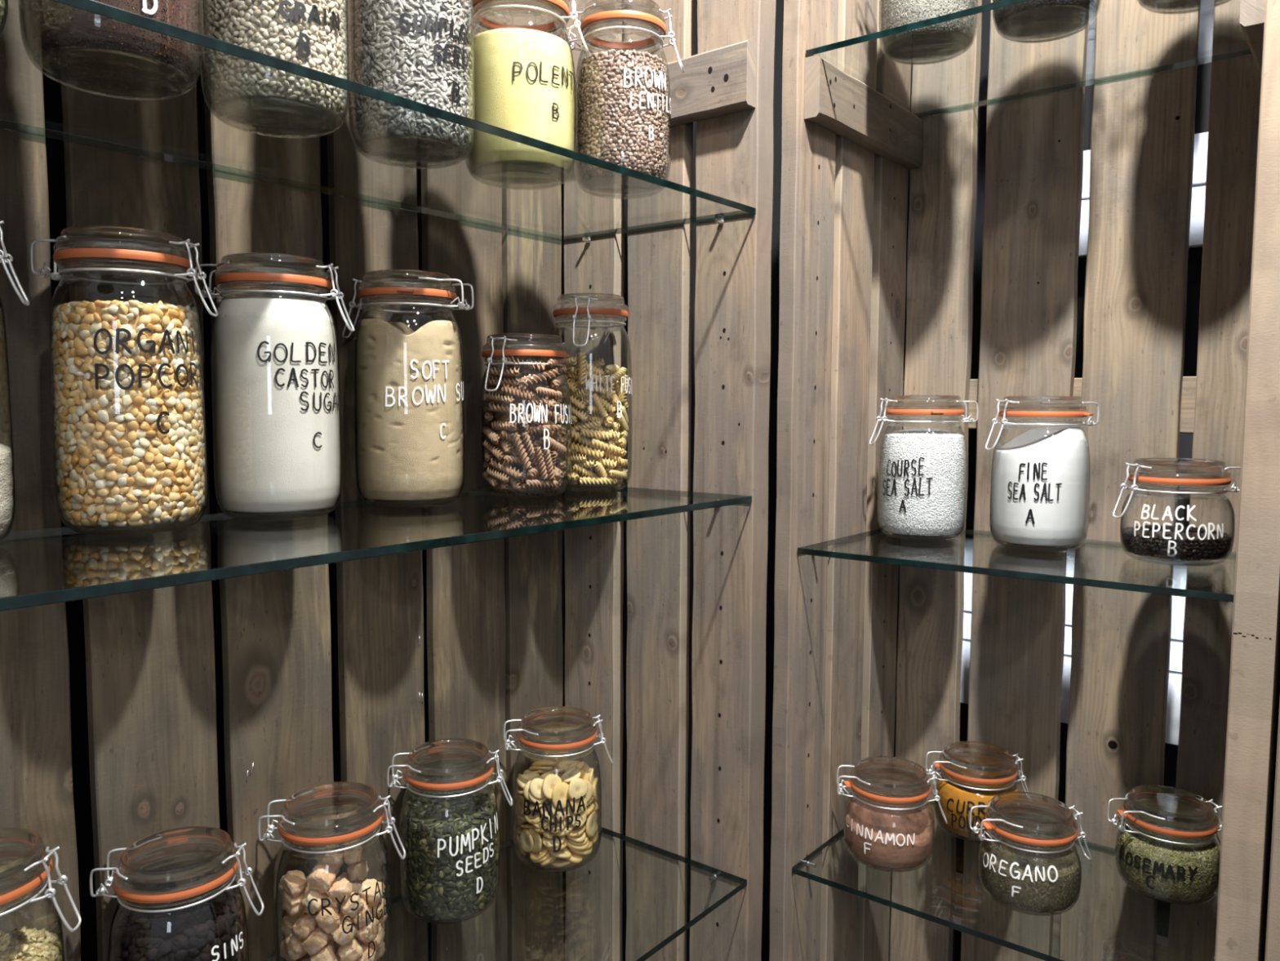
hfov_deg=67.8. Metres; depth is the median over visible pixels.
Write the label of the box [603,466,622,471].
fusilli twist
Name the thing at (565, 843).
chip
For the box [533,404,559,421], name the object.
fusilli twist
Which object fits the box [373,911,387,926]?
lump
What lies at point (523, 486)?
fusilli twist
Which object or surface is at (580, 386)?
fusilli twist
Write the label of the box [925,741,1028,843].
jar
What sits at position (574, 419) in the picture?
fusilli twist
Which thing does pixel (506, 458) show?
fusilli twist
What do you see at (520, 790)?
chip
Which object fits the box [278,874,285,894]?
lump
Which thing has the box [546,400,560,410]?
fusilli twist
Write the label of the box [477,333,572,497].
jar
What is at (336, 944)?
lump
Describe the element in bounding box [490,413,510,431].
fusilli twist
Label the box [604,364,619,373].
fusilli twist
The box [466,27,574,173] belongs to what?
polenta
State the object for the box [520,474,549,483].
fusilli twist
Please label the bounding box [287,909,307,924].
lump
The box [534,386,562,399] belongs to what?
fusilli twist
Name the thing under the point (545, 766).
chip
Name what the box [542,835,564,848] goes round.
chip
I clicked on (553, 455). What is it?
fusilli twist
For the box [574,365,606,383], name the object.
fusilli twist
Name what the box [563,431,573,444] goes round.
fusilli twist
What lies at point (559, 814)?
chip
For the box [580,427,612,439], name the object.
fusilli twist
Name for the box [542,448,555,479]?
fusilli twist
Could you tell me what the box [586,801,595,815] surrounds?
chip
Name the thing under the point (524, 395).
fusilli twist
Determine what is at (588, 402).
fusilli twist
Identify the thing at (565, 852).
chip
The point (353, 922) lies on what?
lump
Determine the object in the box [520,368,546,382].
fusilli twist
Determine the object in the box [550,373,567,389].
fusilli twist
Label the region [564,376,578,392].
fusilli twist
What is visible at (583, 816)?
chip
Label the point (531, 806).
chip
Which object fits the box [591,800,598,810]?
chip
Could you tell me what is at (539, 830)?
chip
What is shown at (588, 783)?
chip
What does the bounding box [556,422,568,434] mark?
fusilli twist
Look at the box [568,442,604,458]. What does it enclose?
fusilli twist
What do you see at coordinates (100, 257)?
jar
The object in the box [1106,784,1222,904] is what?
jar
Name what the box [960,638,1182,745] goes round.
board
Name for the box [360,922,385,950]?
lump
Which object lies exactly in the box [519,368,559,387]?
fusilli twist
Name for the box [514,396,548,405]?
fusilli twist
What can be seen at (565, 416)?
fusilli twist
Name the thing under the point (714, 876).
pin
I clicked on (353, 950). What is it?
lump
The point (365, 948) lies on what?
lump
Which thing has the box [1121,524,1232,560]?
peppercorns
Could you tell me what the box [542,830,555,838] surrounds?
chip
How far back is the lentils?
0.96 m
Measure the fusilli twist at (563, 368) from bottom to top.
0.011 m
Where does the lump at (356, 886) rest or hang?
in the jar at (328, 820)
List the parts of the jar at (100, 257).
lid, latch lever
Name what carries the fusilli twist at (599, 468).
in the jar at (588, 313)
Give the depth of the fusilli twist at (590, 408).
1.15 m
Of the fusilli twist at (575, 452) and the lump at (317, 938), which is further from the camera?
the fusilli twist at (575, 452)
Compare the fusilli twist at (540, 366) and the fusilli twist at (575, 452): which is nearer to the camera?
the fusilli twist at (540, 366)
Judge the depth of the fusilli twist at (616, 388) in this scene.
1.18 m
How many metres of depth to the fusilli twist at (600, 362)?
1.21 m
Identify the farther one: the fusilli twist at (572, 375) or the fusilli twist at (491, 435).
the fusilli twist at (572, 375)
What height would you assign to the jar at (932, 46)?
0.180 m
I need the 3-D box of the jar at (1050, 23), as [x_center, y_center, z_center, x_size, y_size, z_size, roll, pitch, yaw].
[0.445,-0.586,1.041,0.114,0.180,0.116,-1,5,-18]
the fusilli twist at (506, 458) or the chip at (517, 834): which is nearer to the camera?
the fusilli twist at (506, 458)
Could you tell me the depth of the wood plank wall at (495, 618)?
1.10 m
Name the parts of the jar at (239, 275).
lid, latch lever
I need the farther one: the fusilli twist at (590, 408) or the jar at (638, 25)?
the fusilli twist at (590, 408)
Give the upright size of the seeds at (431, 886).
0.118 m
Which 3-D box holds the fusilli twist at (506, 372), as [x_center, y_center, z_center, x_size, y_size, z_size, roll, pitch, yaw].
[-0.154,-0.122,1.068,0.044,0.012,0.011,3,5,30]
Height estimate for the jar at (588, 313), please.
0.238 m
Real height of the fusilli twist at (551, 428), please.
0.012 m
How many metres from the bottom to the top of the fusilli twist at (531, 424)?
0.025 m
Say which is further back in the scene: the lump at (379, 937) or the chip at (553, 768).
the chip at (553, 768)
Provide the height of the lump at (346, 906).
0.021 m
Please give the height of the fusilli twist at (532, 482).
0.013 m
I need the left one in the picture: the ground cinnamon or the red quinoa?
the red quinoa
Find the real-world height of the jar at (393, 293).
0.239 m
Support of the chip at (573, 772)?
in the jar at (549, 733)
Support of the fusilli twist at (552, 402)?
in the jar at (528, 347)
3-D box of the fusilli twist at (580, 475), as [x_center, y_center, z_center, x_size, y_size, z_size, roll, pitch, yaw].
[-0.078,-0.003,1.216,0.036,0.011,0.011,-3,5,-33]
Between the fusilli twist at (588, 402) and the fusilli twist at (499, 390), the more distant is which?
the fusilli twist at (588, 402)
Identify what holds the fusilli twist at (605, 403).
in the jar at (588, 313)
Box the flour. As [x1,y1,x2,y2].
[0,443,13,536]
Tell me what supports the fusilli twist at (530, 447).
in the jar at (528, 347)
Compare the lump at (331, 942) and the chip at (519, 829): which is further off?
the chip at (519, 829)
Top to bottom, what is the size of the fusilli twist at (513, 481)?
0.037 m
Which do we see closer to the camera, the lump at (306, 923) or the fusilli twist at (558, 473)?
the lump at (306, 923)
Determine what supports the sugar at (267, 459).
in the jar at (239, 275)
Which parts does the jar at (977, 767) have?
glass, lid, latch lever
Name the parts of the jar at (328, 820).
lid, glass, latch lever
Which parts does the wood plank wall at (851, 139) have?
panel, glass shelf, glass shelf, glass shelf, panel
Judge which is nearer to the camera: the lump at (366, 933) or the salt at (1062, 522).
the lump at (366, 933)
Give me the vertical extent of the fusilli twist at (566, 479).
0.011 m
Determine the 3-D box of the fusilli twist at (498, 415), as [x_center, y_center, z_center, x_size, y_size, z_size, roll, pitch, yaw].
[-0.156,-0.084,1.091,0.012,0.027,0.040,-3,5,-33]
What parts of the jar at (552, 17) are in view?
lid, latch lever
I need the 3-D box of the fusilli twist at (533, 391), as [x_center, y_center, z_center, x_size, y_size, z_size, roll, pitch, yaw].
[-0.114,-0.105,1.131,0.048,0.019,0.013,2,5,19]
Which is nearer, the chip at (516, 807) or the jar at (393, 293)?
the jar at (393, 293)
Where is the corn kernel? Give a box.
[51,299,205,526]
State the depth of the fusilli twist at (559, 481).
1.11 m
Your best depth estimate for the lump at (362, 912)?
0.93 m
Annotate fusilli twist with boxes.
[482,376,492,402]
[482,404,500,413]
[482,425,501,444]
[482,439,505,460]
[482,457,495,470]
[482,470,500,487]
[483,411,493,425]
[484,437,494,462]
[485,365,519,376]
[485,391,515,404]
[486,385,518,395]
[486,466,509,483]
[487,368,509,386]
[487,376,519,386]
[487,393,496,408]
[488,401,524,413]
[488,457,522,479]
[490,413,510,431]
[490,420,517,431]
[493,394,506,404]
[493,395,515,418]
[493,396,516,420]
[493,481,524,491]
[495,444,517,456]
[496,430,512,453]
[499,430,527,451]
[499,471,509,489]
[501,383,533,400]
[501,458,521,490]
[502,455,535,466]
[506,355,545,371]
[507,413,542,435]
[508,428,543,439]
[508,464,533,482]
[509,373,542,391]
[510,431,532,469]
[510,461,521,469]
[511,444,542,465]
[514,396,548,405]
[516,383,545,407]
[516,405,540,425]
[516,416,534,441]
[516,479,525,484]
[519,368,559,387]
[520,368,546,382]
[520,431,537,465]
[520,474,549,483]
[521,483,547,491]
[525,479,558,488]
[526,463,546,478]
[528,386,564,397]
[528,424,562,435]
[532,426,565,448]
[533,379,546,386]
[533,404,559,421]
[533,446,547,479]
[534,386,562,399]
[536,368,553,385]
[537,366,567,374]
[537,395,563,403]
[538,417,557,425]
[540,435,566,455]
[541,435,562,460]
[541,479,559,489]
[542,384,566,393]
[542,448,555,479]
[543,393,556,410]
[545,403,567,411]
[545,407,565,423]
[546,357,566,368]
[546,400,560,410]
[546,450,557,476]
[547,475,563,483]
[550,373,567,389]
[551,364,566,378]
[554,466,563,479]
[555,436,567,445]
[555,459,566,469]
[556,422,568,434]
[560,452,586,462]
[560,469,566,477]
[561,379,568,410]
[561,413,567,423]
[561,435,570,453]
[561,475,578,484]
[562,391,586,409]
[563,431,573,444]
[563,462,571,473]
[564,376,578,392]
[564,400,588,421]
[564,420,583,426]
[565,386,590,399]
[565,457,594,467]
[566,356,577,368]
[566,366,574,391]
[566,413,577,424]
[566,450,582,456]
[567,370,595,382]
[567,465,578,481]
[568,423,591,437]
[568,429,599,450]
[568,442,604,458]
[569,395,592,408]
[569,419,600,431]
[571,379,601,393]
[572,464,598,477]
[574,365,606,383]
[577,352,586,384]
[577,360,604,377]
[577,405,587,412]
[577,466,595,473]
[577,473,591,479]
[578,476,612,485]
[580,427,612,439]
[581,409,604,423]
[583,381,606,394]
[586,404,615,414]
[586,454,617,468]
[587,389,613,406]
[587,410,609,426]
[588,358,604,367]
[590,392,608,417]
[590,438,622,454]
[591,425,620,439]
[593,461,608,478]
[594,429,619,441]
[595,392,616,413]
[600,447,624,466]
[602,372,613,399]
[603,458,627,466]
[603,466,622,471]
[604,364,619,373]
[604,411,615,426]
[605,466,613,477]
[606,448,626,459]
[607,437,617,445]
[608,367,627,384]
[608,469,626,479]
[609,390,620,406]
[610,419,620,430]
[610,477,622,484]
[613,384,628,408]
[615,412,628,431]
[616,404,628,423]
[616,437,626,457]
[616,466,627,475]
[617,373,628,403]
[619,430,627,444]
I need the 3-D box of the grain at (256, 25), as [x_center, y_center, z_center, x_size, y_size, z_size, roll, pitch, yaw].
[-0.293,-0.388,0.763,0.110,0.186,0.110,3,5,33]
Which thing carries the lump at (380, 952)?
in the jar at (328, 820)
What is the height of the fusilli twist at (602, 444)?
0.021 m
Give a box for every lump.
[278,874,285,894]
[280,869,307,897]
[280,890,306,916]
[280,914,293,937]
[280,939,289,960]
[283,933,307,960]
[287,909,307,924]
[290,953,310,960]
[291,912,317,939]
[300,888,328,913]
[300,956,310,960]
[301,926,329,955]
[304,882,311,893]
[306,862,336,893]
[310,938,335,955]
[310,944,337,960]
[314,902,342,933]
[315,924,333,941]
[316,890,338,911]
[321,855,344,874]
[327,877,352,902]
[330,915,355,945]
[333,941,337,952]
[335,871,355,882]
[335,937,360,947]
[337,937,363,960]
[338,892,364,918]
[342,914,355,923]
[343,848,364,864]
[346,859,368,881]
[350,897,372,928]
[351,882,361,893]
[354,917,379,942]
[355,943,376,960]
[357,878,385,906]
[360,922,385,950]
[368,897,386,916]
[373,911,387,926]
[374,941,385,960]
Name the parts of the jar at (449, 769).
lid, glass, latch lever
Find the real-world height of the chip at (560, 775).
0.020 m
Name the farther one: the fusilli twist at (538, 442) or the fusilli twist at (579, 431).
the fusilli twist at (579, 431)
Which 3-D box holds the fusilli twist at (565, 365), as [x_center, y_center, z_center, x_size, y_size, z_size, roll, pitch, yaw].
[-0.100,-0.122,1.126,0.013,0.034,0.045,-3,5,-34]
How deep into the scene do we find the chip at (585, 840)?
1.17 m
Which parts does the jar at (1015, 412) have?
latch lever, lid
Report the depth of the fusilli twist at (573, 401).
1.14 m
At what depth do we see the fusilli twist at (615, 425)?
1.16 m
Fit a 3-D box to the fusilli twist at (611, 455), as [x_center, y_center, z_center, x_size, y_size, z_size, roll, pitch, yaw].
[-0.035,-0.029,1.167,0.033,0.024,0.010,-1,5,-18]
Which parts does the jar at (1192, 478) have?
latch lever, lid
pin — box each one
[582,237,591,243]
[582,491,591,494]
[708,872,717,880]
[715,217,724,225]
[805,859,816,866]
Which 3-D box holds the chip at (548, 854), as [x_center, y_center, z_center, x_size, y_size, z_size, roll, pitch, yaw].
[-0.122,0.459,1.174,0.024,0.020,0.030,-1,5,-18]
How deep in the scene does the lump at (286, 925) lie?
0.94 m
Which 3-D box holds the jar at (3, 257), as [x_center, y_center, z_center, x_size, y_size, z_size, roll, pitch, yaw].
[-0.513,-0.070,0.671,0.114,0.240,0.116,2,5,26]
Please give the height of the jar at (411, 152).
0.240 m
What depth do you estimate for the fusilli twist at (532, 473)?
1.07 m
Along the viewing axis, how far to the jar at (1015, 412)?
1.12 m
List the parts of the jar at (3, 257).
glass, latch lever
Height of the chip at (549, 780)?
0.029 m
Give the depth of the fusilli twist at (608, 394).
1.15 m
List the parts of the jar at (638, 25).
lid, latch lever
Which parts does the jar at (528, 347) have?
latch lever, lid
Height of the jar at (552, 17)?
0.186 m
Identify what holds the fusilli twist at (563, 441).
in the jar at (528, 347)
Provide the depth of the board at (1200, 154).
1.27 m
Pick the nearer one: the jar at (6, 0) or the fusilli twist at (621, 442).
the jar at (6, 0)
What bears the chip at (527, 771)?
in the jar at (549, 733)
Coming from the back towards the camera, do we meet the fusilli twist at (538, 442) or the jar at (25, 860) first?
the fusilli twist at (538, 442)
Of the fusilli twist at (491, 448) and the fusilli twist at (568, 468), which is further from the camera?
the fusilli twist at (568, 468)
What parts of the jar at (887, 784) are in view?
glass, lid, latch lever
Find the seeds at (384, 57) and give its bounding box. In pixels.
[348,0,473,151]
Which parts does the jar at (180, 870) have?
lid, glass, latch lever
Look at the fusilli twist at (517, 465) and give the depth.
1.15 m
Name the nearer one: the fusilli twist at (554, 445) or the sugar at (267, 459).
the sugar at (267, 459)
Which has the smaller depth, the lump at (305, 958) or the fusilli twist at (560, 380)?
the lump at (305, 958)
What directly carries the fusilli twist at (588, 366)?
in the jar at (588, 313)
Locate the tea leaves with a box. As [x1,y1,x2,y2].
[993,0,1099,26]
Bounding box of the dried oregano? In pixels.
[979,840,1080,911]
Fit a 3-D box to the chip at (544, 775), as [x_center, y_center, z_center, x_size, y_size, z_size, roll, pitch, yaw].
[-0.112,0.374,1.175,0.028,0.025,0.016,-1,5,-9]
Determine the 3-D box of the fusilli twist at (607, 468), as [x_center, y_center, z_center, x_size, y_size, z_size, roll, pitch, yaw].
[-0.037,-0.008,1.180,0.010,0.023,0.034,0,4,1]
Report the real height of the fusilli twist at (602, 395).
0.027 m
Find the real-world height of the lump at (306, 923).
0.021 m
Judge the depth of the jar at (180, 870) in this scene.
0.82 m
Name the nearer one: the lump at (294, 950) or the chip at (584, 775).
the lump at (294, 950)
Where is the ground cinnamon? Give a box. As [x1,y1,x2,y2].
[844,799,933,868]
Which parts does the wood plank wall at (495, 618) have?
glass shelf, glass shelf, glass shelf, panel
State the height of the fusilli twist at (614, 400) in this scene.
0.022 m
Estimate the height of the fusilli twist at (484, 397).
0.032 m
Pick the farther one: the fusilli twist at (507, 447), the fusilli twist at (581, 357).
the fusilli twist at (581, 357)
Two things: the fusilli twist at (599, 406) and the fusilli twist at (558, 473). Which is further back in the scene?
the fusilli twist at (599, 406)
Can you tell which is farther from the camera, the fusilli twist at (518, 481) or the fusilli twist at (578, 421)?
the fusilli twist at (578, 421)
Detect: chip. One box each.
[515,783,519,799]
[515,802,518,814]
[515,822,528,833]
[516,772,540,788]
[516,787,523,794]
[516,793,527,815]
[516,833,521,853]
[517,813,525,822]
[518,802,528,821]
[518,837,527,855]
[520,822,533,827]
[520,828,533,852]
[523,768,546,773]
[523,776,544,801]
[524,807,542,823]
[527,799,548,810]
[528,764,552,769]
[528,777,545,799]
[528,788,546,804]
[528,827,542,852]
[529,843,548,861]
[531,760,555,766]
[531,842,550,862]
[532,818,549,828]
[533,822,552,832]
[539,766,557,775]
[539,853,555,866]
[540,772,555,777]
[540,804,557,822]
[542,773,561,799]
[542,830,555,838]
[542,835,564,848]
[545,768,564,773]
[546,836,567,850]
[547,817,566,833]
[549,846,571,857]
[551,781,570,808]
[551,800,566,820]
[551,857,572,866]
[553,760,568,767]
[554,823,573,835]
[555,773,564,777]
[557,760,579,772]
[560,766,581,782]
[564,845,582,863]
[565,835,589,849]
[566,804,586,827]
[566,824,585,836]
[566,831,586,842]
[567,761,578,769]
[567,833,587,845]
[568,777,588,799]
[568,795,586,813]
[568,838,592,851]
[568,846,592,854]
[575,761,591,777]
[579,768,588,780]
[584,779,593,797]
[584,785,591,801]
[585,810,596,836]
[586,796,593,805]
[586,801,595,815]
[588,767,593,785]
[589,831,598,843]
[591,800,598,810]
[592,777,598,800]
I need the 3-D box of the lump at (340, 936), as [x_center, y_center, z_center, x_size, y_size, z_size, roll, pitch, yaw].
[-0.287,0.434,0.919,0.024,0.024,0.023,-2,5,-24]
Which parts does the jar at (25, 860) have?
lid, glass, latch lever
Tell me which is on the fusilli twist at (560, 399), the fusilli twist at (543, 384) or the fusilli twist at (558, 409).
the fusilli twist at (543, 384)
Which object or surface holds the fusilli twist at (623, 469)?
in the jar at (588, 313)
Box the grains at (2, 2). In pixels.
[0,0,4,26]
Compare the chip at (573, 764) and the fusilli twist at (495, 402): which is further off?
the chip at (573, 764)
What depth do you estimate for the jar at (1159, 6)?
0.99 m
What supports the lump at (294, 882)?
in the jar at (328, 820)
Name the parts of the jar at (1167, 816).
glass, lid, latch lever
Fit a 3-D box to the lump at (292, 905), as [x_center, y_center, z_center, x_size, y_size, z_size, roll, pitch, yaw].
[-0.335,0.407,0.924,0.027,0.025,0.022,3,5,32]
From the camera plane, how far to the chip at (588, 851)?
1.17 m
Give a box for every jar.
[0,0,8,35]
[0,220,30,542]
[0,826,81,960]
[17,0,202,101]
[30,226,217,534]
[89,826,263,960]
[194,253,354,519]
[198,0,349,138]
[257,781,405,960]
[342,269,473,506]
[346,0,475,168]
[386,737,512,924]
[464,0,590,190]
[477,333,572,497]
[503,706,613,871]
[552,293,632,491]
[564,0,684,199]
[836,755,947,871]
[869,395,977,541]
[878,0,979,65]
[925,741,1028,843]
[968,791,1092,915]
[985,395,1099,551]
[991,0,1102,43]
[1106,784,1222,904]
[1112,457,1240,566]
[1137,0,1231,14]
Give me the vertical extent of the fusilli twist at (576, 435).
0.028 m
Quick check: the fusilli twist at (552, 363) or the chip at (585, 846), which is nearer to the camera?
the fusilli twist at (552, 363)
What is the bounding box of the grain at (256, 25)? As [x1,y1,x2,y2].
[200,0,347,118]
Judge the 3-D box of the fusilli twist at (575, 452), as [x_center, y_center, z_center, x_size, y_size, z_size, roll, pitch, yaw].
[-0.083,-0.035,1.174,0.010,0.011,0.035,-4,6,-44]
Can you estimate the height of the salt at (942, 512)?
0.136 m
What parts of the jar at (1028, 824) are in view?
glass, lid, latch lever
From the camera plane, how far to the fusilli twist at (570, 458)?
1.15 m
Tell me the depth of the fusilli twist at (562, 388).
1.10 m
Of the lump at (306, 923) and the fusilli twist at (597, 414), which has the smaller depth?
the lump at (306, 923)
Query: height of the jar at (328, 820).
0.180 m
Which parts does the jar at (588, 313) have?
latch lever, lid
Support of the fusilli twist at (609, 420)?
in the jar at (588, 313)
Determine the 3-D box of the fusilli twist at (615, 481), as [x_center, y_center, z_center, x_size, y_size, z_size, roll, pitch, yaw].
[-0.029,0.000,1.183,0.010,0.010,0.035,1,5,15]
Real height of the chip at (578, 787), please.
0.026 m
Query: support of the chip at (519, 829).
in the jar at (549, 733)
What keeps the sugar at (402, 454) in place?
in the jar at (393, 293)
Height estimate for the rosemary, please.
0.063 m
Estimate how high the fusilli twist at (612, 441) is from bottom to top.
0.017 m
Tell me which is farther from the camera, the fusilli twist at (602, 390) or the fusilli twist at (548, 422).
the fusilli twist at (602, 390)
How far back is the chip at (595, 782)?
1.19 m
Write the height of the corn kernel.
0.179 m
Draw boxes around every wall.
[0,0,775,960]
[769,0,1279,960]
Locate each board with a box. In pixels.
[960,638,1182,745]
[962,610,1182,671]
[964,537,1186,639]
[1078,185,1205,257]
[1081,132,1208,199]
[1178,433,1193,457]
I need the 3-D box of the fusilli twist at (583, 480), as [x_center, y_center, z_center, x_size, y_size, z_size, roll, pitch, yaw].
[-0.054,0.001,1.156,0.040,0.011,0.010,-1,5,-15]
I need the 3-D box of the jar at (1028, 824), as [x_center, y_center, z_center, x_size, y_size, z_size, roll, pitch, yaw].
[0.454,0.434,1.113,0.115,0.110,0.114,4,6,42]
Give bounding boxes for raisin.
[110,888,246,960]
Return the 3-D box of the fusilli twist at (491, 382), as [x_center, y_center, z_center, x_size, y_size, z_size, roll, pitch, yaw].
[-0.154,-0.112,1.071,0.040,0.012,0.012,2,5,22]
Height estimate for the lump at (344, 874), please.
0.020 m
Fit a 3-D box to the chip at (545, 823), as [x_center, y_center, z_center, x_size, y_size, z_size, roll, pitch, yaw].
[-0.120,0.414,1.165,0.026,0.016,0.020,2,5,26]
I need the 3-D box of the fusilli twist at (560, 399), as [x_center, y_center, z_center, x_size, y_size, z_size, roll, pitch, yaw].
[-0.108,-0.096,1.119,0.040,0.012,0.011,3,5,32]
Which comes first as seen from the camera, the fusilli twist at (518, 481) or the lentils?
the lentils
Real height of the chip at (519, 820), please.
0.019 m
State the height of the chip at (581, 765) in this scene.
0.026 m
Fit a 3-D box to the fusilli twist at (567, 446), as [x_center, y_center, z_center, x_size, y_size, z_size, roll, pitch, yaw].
[-0.095,-0.047,1.176,0.012,0.025,0.038,-3,5,-33]
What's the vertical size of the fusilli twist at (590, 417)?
0.017 m
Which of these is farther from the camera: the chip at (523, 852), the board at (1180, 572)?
the board at (1180, 572)
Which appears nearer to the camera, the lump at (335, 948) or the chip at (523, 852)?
the lump at (335, 948)
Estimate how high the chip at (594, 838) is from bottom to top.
0.020 m
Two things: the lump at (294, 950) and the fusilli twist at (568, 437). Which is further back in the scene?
the fusilli twist at (568, 437)
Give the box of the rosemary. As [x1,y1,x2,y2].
[1116,820,1220,901]
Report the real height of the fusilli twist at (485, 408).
0.018 m
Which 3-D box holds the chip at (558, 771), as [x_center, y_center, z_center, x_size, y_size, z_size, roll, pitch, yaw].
[-0.107,0.369,1.202,0.026,0.018,0.025,2,5,26]
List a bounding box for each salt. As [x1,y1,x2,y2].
[878,427,966,536]
[991,429,1089,546]
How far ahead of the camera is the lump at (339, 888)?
0.91 m
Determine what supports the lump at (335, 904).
on the lump
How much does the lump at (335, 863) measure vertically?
0.026 m
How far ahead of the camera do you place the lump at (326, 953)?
0.91 m
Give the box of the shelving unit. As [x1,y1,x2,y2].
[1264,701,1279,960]
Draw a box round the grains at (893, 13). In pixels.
[880,0,977,48]
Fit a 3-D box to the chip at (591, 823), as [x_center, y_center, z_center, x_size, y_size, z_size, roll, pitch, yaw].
[-0.060,0.427,1.186,0.006,0.031,0.029,2,5,21]
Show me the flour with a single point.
(6, 458)
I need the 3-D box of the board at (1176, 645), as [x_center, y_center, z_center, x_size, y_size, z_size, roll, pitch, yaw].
[0.675,0.239,1.384,0.500,0.042,0.018,4,6,38]
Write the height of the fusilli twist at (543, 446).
0.036 m
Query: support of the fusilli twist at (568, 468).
in the jar at (588, 313)
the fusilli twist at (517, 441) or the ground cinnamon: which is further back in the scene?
the ground cinnamon
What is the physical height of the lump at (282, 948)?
0.022 m
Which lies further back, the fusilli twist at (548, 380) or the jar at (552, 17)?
the fusilli twist at (548, 380)
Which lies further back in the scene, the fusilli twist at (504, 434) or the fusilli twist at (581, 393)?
the fusilli twist at (581, 393)
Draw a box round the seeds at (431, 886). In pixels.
[400,792,498,919]
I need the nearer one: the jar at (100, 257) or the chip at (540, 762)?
the jar at (100, 257)
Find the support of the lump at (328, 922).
in the jar at (328, 820)
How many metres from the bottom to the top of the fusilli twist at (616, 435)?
0.020 m
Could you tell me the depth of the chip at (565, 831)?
1.16 m
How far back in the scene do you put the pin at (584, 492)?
1.26 m
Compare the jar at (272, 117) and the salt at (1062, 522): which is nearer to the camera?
the jar at (272, 117)
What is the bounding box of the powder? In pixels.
[934,773,1017,839]
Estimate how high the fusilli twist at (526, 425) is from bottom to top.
0.030 m
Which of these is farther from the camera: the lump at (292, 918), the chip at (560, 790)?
the chip at (560, 790)
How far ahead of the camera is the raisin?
0.81 m
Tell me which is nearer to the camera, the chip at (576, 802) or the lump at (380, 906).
the lump at (380, 906)
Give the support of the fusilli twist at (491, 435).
on the fusilli twist at (491, 448)
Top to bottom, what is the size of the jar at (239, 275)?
0.237 m
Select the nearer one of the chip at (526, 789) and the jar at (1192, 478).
the jar at (1192, 478)
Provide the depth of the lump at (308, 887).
0.95 m
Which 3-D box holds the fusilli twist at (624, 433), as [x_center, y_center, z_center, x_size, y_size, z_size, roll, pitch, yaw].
[-0.021,-0.052,1.190,0.010,0.022,0.032,0,4,-4]
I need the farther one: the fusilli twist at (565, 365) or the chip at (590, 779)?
the chip at (590, 779)
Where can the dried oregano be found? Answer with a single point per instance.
(1039, 895)
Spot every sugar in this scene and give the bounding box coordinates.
[212,297,340,512]
[355,318,462,500]
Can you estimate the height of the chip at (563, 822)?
0.018 m
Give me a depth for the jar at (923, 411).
1.21 m
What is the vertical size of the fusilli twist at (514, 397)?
0.031 m
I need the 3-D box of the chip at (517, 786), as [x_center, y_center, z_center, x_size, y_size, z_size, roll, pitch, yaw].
[-0.152,0.390,1.202,0.006,0.027,0.028,0,4,3]
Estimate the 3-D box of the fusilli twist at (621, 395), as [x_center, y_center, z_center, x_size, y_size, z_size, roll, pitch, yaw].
[-0.020,-0.114,1.172,0.012,0.037,0.023,1,5,12]
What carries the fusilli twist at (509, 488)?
in the jar at (528, 347)
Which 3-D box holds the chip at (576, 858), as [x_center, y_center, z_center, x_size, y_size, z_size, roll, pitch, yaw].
[-0.085,0.463,1.179,0.029,0.013,0.026,0,4,-1]
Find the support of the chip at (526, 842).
in the jar at (549, 733)
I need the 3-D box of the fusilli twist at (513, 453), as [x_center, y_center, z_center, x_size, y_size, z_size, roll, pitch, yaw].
[-0.152,-0.037,1.091,0.010,0.020,0.038,-4,6,-44]
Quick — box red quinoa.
[21,0,199,79]
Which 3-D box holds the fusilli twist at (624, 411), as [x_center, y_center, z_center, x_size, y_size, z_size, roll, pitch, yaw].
[-0.022,-0.081,1.178,0.012,0.026,0.034,1,5,8]
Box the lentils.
[574,48,669,182]
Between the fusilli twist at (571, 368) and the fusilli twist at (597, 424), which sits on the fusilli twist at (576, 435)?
the fusilli twist at (597, 424)
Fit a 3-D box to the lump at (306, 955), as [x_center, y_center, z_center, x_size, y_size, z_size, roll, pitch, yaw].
[-0.336,0.480,0.944,0.017,0.021,0.023,3,5,38]
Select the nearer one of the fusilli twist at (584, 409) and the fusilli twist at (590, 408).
the fusilli twist at (590, 408)
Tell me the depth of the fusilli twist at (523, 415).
1.07 m
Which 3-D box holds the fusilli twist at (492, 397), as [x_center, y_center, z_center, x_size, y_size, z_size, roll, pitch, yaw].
[-0.157,-0.093,1.070,0.037,0.014,0.010,3,5,33]
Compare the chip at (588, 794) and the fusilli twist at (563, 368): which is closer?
the fusilli twist at (563, 368)
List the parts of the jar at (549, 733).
lid, glass, latch lever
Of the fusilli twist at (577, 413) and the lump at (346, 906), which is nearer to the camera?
the lump at (346, 906)
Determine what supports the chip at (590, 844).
in the jar at (549, 733)
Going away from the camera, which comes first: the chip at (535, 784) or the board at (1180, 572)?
the chip at (535, 784)

